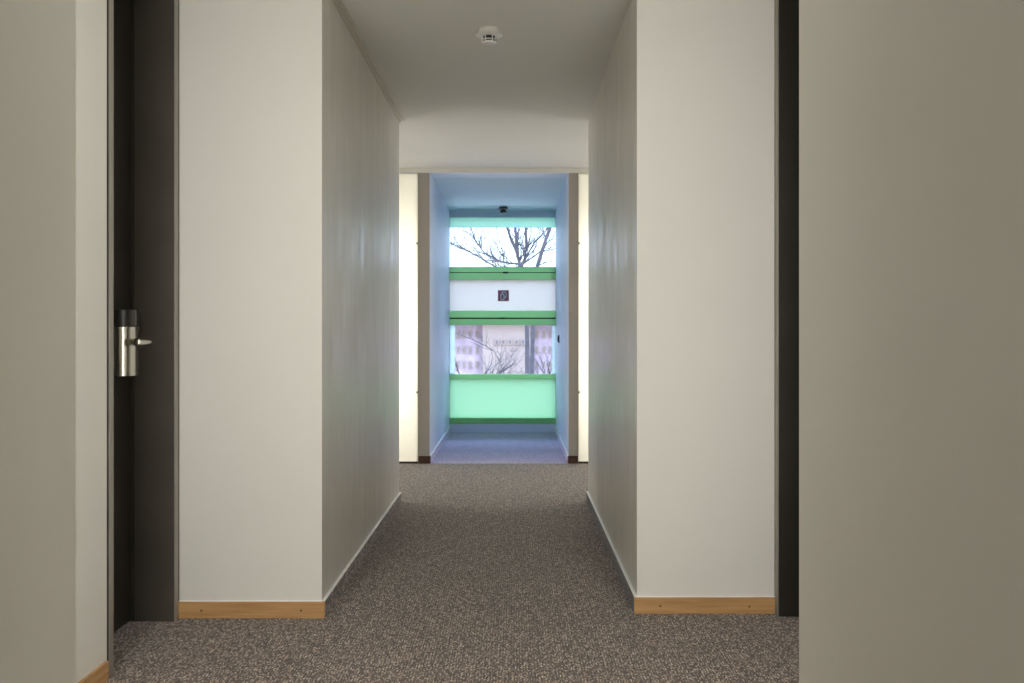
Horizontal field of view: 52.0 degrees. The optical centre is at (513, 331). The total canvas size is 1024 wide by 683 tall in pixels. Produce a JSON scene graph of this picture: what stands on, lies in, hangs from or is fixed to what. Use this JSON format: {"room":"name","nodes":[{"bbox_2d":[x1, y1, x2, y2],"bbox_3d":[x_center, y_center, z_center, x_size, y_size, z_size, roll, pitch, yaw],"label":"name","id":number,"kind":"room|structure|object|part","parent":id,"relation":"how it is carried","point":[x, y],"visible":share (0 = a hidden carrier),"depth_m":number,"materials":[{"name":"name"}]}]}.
{"room":"hotel corridor","nodes":[
{"label":"hotel corridor","id":0,"kind":"room"},
{"bbox_2d":[0,0,75,682],"bbox_3d":[-1.167,-0.135,-0.722,0.867,2.450,4.957,0,0,0],"label":"wall","id":1,"kind":"structure","parent":0,"point":[38,37],"depth_m":1.61,"materials":[{"name":"paint"}]},
{"bbox_2d":[76,0,106,682],"bbox_3d":[-1.440,-0.135,2.529,0.321,2.450,1.543,0,0,0],"label":"wall","id":2,"kind":"structure","parent":0,"point":[91,15],"depth_m":3.18,"materials":[{"name":"paint"}]},
{"bbox_2d":[78,661,108,682],"bbox_3d":[-1.273,1.059,2.521,0.012,0.062,1.528,0,0,0],"label":"baseboard","id":3,"kind":"structure","parent":2,"relation":"attached to","point":[100,674],"depth_m":3.21,"materials":[{"name":"brown wood"}]},
{"bbox_2d":[107,0,178,677],"bbox_3d":[-1.382,-0.134,3.652,0.214,2.447,0.708,0,0,0],"label":"door","id":4,"kind":"structure","parent":2,"relation":"in","point":[143,35],"depth_m":3.95,"materials":[{"name":"brown laminate"}]},
{"bbox_3d":[-1.350,0.037,3.784,0.054,0.027,0.110,0,0,0],"label":"lever handle","id":5,"kind":"part","parent":4,"relation":"part of","materials":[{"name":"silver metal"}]},
{"bbox_2d":[179,0,398,599],"bbox_3d":[-1.567,-0.135,5.354,1.667,2.450,2.692,0,0,0],"label":"wall","id":6,"kind":"structure","parent":0,"point":[289,139],"depth_m":4.01,"materials":[{"name":"paint"}]},
{"bbox_2d":[179,600,324,618],"bbox_3d":[-1.002,1.057,4.001,0.562,0.066,0.014,0,0,0],"label":"baseboard","id":7,"kind":"structure","parent":6,"relation":"attached to","point":[187,608],"depth_m":4.00,"materials":[{"name":"brown wood"}]},
{"bbox_2d":[322,492,400,616],"bbox_3d":[-0.727,1.057,5.360,0.012,0.066,2.704,0,0,0],"label":"baseboard","id":8,"kind":"structure","parent":6,"relation":"attached to","point":[343,579],"depth_m":4.87,"materials":[{"name":"wood"}]},
{"bbox_2d":[332,0,403,122],"bbox_3d":[-0.718,-1.348,5.354,0.030,0.024,2.692,0,0,0],"label":"trim","id":9,"kind":"structure","parent":6,"relation":"attached to","point":[339,4],"depth_m":5.07,"materials":[{"name":"grey paint"}]},
{"bbox_2d":[418,173,449,455],"bbox_3d":[-0.749,-0.115,10.114,0.097,2.410,2.799,0,0,0],"label":"wall","id":10,"kind":"structure","parent":0,"point":[433,212],"depth_m":9.02,"materials":[{"name":"paint"}]},
{"bbox_2d":[418,456,429,463],"bbox_3d":[-0.745,1.059,8.707,0.097,0.062,0.014,0,0,0],"label":"baseboard","id":11,"kind":"structure","parent":10,"relation":"attached to","point":[421,459],"depth_m":8.70,"materials":[{"name":"brown wood"}]},
{"bbox_2d":[430,427,449,462],"bbox_3d":[-0.694,1.057,10.034,0.012,0.066,2.639,0,0,0],"label":"baseboard","id":12,"kind":"structure","parent":10,"relation":"attached to","point":[433,454],"depth_m":9.70,"materials":[{"name":"white wood"}]},
{"bbox_2d":[449,218,555,432],"bbox_3d":[-0.123,-0.077,11.417,1.153,2.335,0.092,0,0,0],"label":"window","id":13,"kind":"structure","parent":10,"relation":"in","point":[479,403],"depth_m":11.41,"materials":[{"name":"green glass"}]},
{"bbox_3d":[-0.123,0.481,11.423,1.153,0.045,0.080,0,0,0],"label":"sill rail","id":14,"kind":"part","parent":13,"relation":"part of","materials":[{"name":"green metal"}]},
{"bbox_3d":[-0.123,0.967,11.423,1.153,0.065,0.080,0,0,0],"label":"rail","id":15,"kind":"part","parent":13,"relation":"part of","materials":[{"name":"green metal"}]},
{"bbox_3d":[-0.123,-1.190,11.419,1.153,0.109,0.012,0,0,0],"label":"panel","id":16,"kind":"part","parent":13,"relation":"part of","materials":[{"name":"green glass"}]},
{"bbox_3d":[-0.123,-0.109,11.428,1.153,0.065,0.070,0,0,0],"label":"rail","id":17,"kind":"part","parent":13,"relation":"part of","materials":[{"name":"green metal"}]},
{"bbox_3d":[-0.123,-0.192,11.428,1.153,0.072,0.070,0,0,0],"label":"rail","id":18,"kind":"part","parent":13,"relation":"part of","materials":[{"name":"green metal"}]},
{"bbox_3d":[-0.123,-0.606,11.428,1.153,0.071,0.070,0,0,0],"label":"rail","id":19,"kind":"part","parent":13,"relation":"part of","materials":[{"name":"green metal"}]},
{"bbox_3d":[-0.123,-0.678,11.428,1.153,0.056,0.070,0,0,0],"label":"rail","id":20,"kind":"part","parent":13,"relation":"part of","materials":[{"name":"green metal"}]},
{"bbox_3d":[-0.123,-0.400,11.426,1.153,0.342,0.006,0,0,0],"label":"pane","id":21,"kind":"part","parent":13,"relation":"part of","materials":[{"name":"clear glass"}]},
{"bbox_3d":[-0.123,0.719,11.419,1.153,0.432,0.012,0,0,0],"label":"panel","id":22,"kind":"part","parent":13,"relation":"part of","materials":[{"name":"green glass"}]},
{"bbox_2d":[498,290,508,300],"bbox_3d":[-0.115,-0.395,11.415,0.120,0.120,0.024,0,0,0],"label":"fire sign","id":23,"kind":"object","parent":13,"relation":"attached to","point":[503,295],"visible":1,"depth_m":11.42,"materials":[{"name":"plastic"}]},
{"bbox_2d":[106,433,798,682],"bbox_3d":[-0.100,1.150,4.157,5.000,0.120,14.713,0,0,0],"label":"floor","id":24,"kind":"structure","parent":0,"point":[480,572],"depth_m":3.95,"materials":[{"name":"carpet"}]},
{"bbox_2d":[342,0,629,167],"bbox_3d":[-0.100,-1.420,2.757,5.000,0.120,11.914,0,0,0],"label":"ceiling","id":25,"kind":"structure","parent":0,"point":[526,99],"depth_m":5.50,"materials":[{"name":"paint"}]},
{"bbox_2d":[476,26,502,45],"bbox_3d":[-0.112,-1.325,4.713,0.121,0.069,0.121,0,0,0],"label":"smoke detector","id":26,"kind":"object","parent":25,"relation":"attached to","point":[489,35],"visible":1,"depth_m":4.68,"materials":[{"name":"white plastic"}]},
{"bbox_2d":[399,168,587,177],"bbox_3d":[-0.100,-1.340,8.864,4.600,0.040,0.300,0,0,0],"label":"wall","id":27,"kind":"structure","parent":0,"point":[434,172],"depth_m":8.71,"materials":[{"name":"paint"}]},
{"bbox_2d":[433,178,566,209],"bbox_3d":[-0.123,-1.400,10.264,1.153,0.160,2.499,0,0,0],"label":"ceiling","id":28,"kind":"structure","parent":0,"point":[457,193],"depth_m":9.94,"materials":[{"name":"teal paint"}]},
{"bbox_2d":[498,206,508,213],"bbox_3d":[-0.112,-1.286,11.080,0.121,0.069,0.121,0,0,0],"label":"smoke detector","id":29,"kind":"object","parent":28,"relation":"attached to","point":[503,209],"visible":1,"depth_m":11.05,"materials":[{"name":"grey plastic"}]},
{"bbox_2d":[449,210,555,217],"bbox_3d":[-0.123,-1.282,11.448,1.153,0.075,0.130,0,0,0],"label":"wall","id":30,"kind":"structure","parent":0,"point":[452,213],"depth_m":11.38,"materials":[{"name":"teal paint"}]},
{"bbox_2d":[555,173,577,455],"bbox_3d":[0.493,-0.115,10.114,0.080,2.410,2.799,0,0,0],"label":"wall","id":31,"kind":"structure","parent":0,"point":[566,230],"depth_m":8.89,"materials":[{"name":"paint"}]},
{"bbox_2d":[555,427,568,462],"bbox_3d":[0.447,1.057,10.034,0.012,0.066,2.639,0,0,0],"label":"baseboard","id":32,"kind":"structure","parent":31,"relation":"attached to","point":[562,446],"depth_m":9.74,"materials":[{"name":"white wood"}]},
{"bbox_2d":[568,456,577,463],"bbox_3d":[0.489,1.059,8.707,0.080,0.062,0.014,0,0,0],"label":"baseboard","id":33,"kind":"structure","parent":31,"relation":"attached to","point":[571,459],"depth_m":8.70,"materials":[{"name":"brown wood"}]},
{"bbox_2d":[588,0,774,595],"bbox_3d":[1.339,-0.135,5.407,1.723,2.450,2.667,0,0,0],"label":"wall","id":34,"kind":"structure","parent":0,"point":[681,122],"depth_m":4.07,"materials":[{"name":"paint"}]},
{"bbox_2d":[586,491,636,611],"bbox_3d":[0.471,1.057,5.412,0.012,0.066,2.679,0,0,0],"label":"baseboard","id":35,"kind":"structure","parent":34,"relation":"attached to","point":[625,582],"depth_m":4.92,"materials":[{"name":"wood"}]},
{"bbox_2d":[634,596,774,613],"bbox_3d":[0.740,1.057,4.066,0.549,0.066,0.014,0,0,0],"label":"baseboard","id":36,"kind":"structure","parent":34,"relation":"attached to","point":[642,604],"depth_m":4.06,"materials":[{"name":"brown wood"}]},
{"bbox_2d":[799,0,1023,682],"bbox_3d":[0.939,-0.135,-0.722,0.923,2.450,4.957,0,0,0],"label":"wall","id":37,"kind":"structure","parent":0,"point":[911,112],"depth_m":1.26,"materials":[{"name":"paint"}]},
{"bbox_3d":[1.206,-0.135,2.529,0.388,2.450,1.543,0,0,0],"label":"wall","id":38,"kind":"structure","parent":0,"visible":0},
{"bbox_2d":[775,0,798,616],"bbox_3d":[1.115,-0.134,3.684,0.214,2.447,0.773,0,0,0],"label":"door","id":39,"kind":"structure","parent":38,"relation":"in","point":[786,11],"depth_m":4.02,"materials":[{"name":"black laminate"}]},
{"label":"outside","id":40,"kind":"structure","parent":0,"visible":0},
{"bbox_3d":[0.000,7.740,66.457,120.000,0.300,107.087,0,0,0],"label":"ground","id":41,"kind":"structure","parent":40,"visible":0},
{"bbox_2d":[455,326,524,373],"bbox_3d":[-1.387,3.541,25.381,3.718,8.108,2.767,0,0,0],"label":"bare tree","id":42,"kind":"object","parent":41,"relation":"on","point":[506,358],"visible":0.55,"depth_m":25.05,"materials":[{"name":"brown plant"}]},
{"bbox_2d":[450,228,554,373],"bbox_3d":[-0.471,1.702,20.987,4.016,11.779,2.013,0,0,-11],"label":"bare tree","id":43,"kind":"object","parent":41,"relation":"on","point":[517,243],"visible":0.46,"depth_m":20.99,"materials":[{"name":"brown plant"}]},
{"bbox_2d":[455,325,551,373],"bbox_3d":[0.000,3.453,50.250,32.800,8.274,10.300,0,0,0],"label":"apartment building","id":44,"kind":"structure","parent":41,"relation":"on","point":[467,355],"depth_m":45.94,"materials":[{"name":"white concrete"}]},
{"bbox_2d":[482,335,551,373],"bbox_3d":[0.467,3.694,28.636,3.757,7.802,2.968,0,0,0],"label":"bare tree","id":45,"kind":"object","parent":41,"relation":"on","point":[550,335],"visible":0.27,"depth_m":28.82,"materials":[{"name":"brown plant"}]},
{"bbox_2d":[501,351,544,373],"bbox_3d":[-0.309,4.030,30.981,3.600,7.126,2.257,0,0,21],"label":"bare tree","id":46,"kind":"object","parent":41,"relation":"on","point":[504,351],"visible":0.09,"depth_m":31.62,"materials":[{"name":"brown plant"}]},
{"bbox_2d":[530,228,554,373],"bbox_3d":[0.803,1.698,26.214,1.261,11.785,1.056,0,0,-40],"label":"bare tree","id":47,"kind":"object","parent":41,"relation":"on","point":[532,343],"visible":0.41,"depth_m":25.96,"materials":[{"name":"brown plant"}]},
{"bbox_2d":[534,342,551,373],"bbox_3d":[1.439,3.478,35.167,2.891,8.230,2.570,0,0,0],"label":"bare tree","id":48,"kind":"object","parent":41,"relation":"on","point":[549,371],"visible":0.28,"depth_m":34.99,"materials":[{"name":"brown plant"}]},
{"bbox_3d":[-1.854,-0.115,8.864,1.093,2.410,0.300,0,0,0],"label":"wall","id":49,"kind":"structure","parent":0,"visible":0},
{"bbox_2d":[399,173,417,462],"bbox_3d":[-1.044,-0.114,8.831,0.505,2.408,0.267,0,0,0],"label":"wall panel","id":50,"kind":"object","parent":49,"relation":"attached to","point":[408,182],"visible":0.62,"depth_m":8.71,"materials":[{"name":"plastic"}]},
{"bbox_3d":[-1.048,1.082,8.709,0.499,0.016,0.010,0,0,0],"label":"rail","id":51,"kind":"part","parent":50,"relation":"part of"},
{"bbox_3d":[1.621,-0.115,8.864,1.157,2.410,0.300,0,0,0],"label":"wall","id":52,"kind":"structure","parent":0,"visible":0},
{"bbox_2d":[578,173,587,462],"bbox_3d":[0.780,-0.114,8.831,0.505,2.408,0.267,0,0,0],"label":"wall panel","id":53,"kind":"object","parent":52,"relation":"attached to","point":[582,177],"visible":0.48,"depth_m":8.71,"materials":[{"name":"plastic"}]}
]}

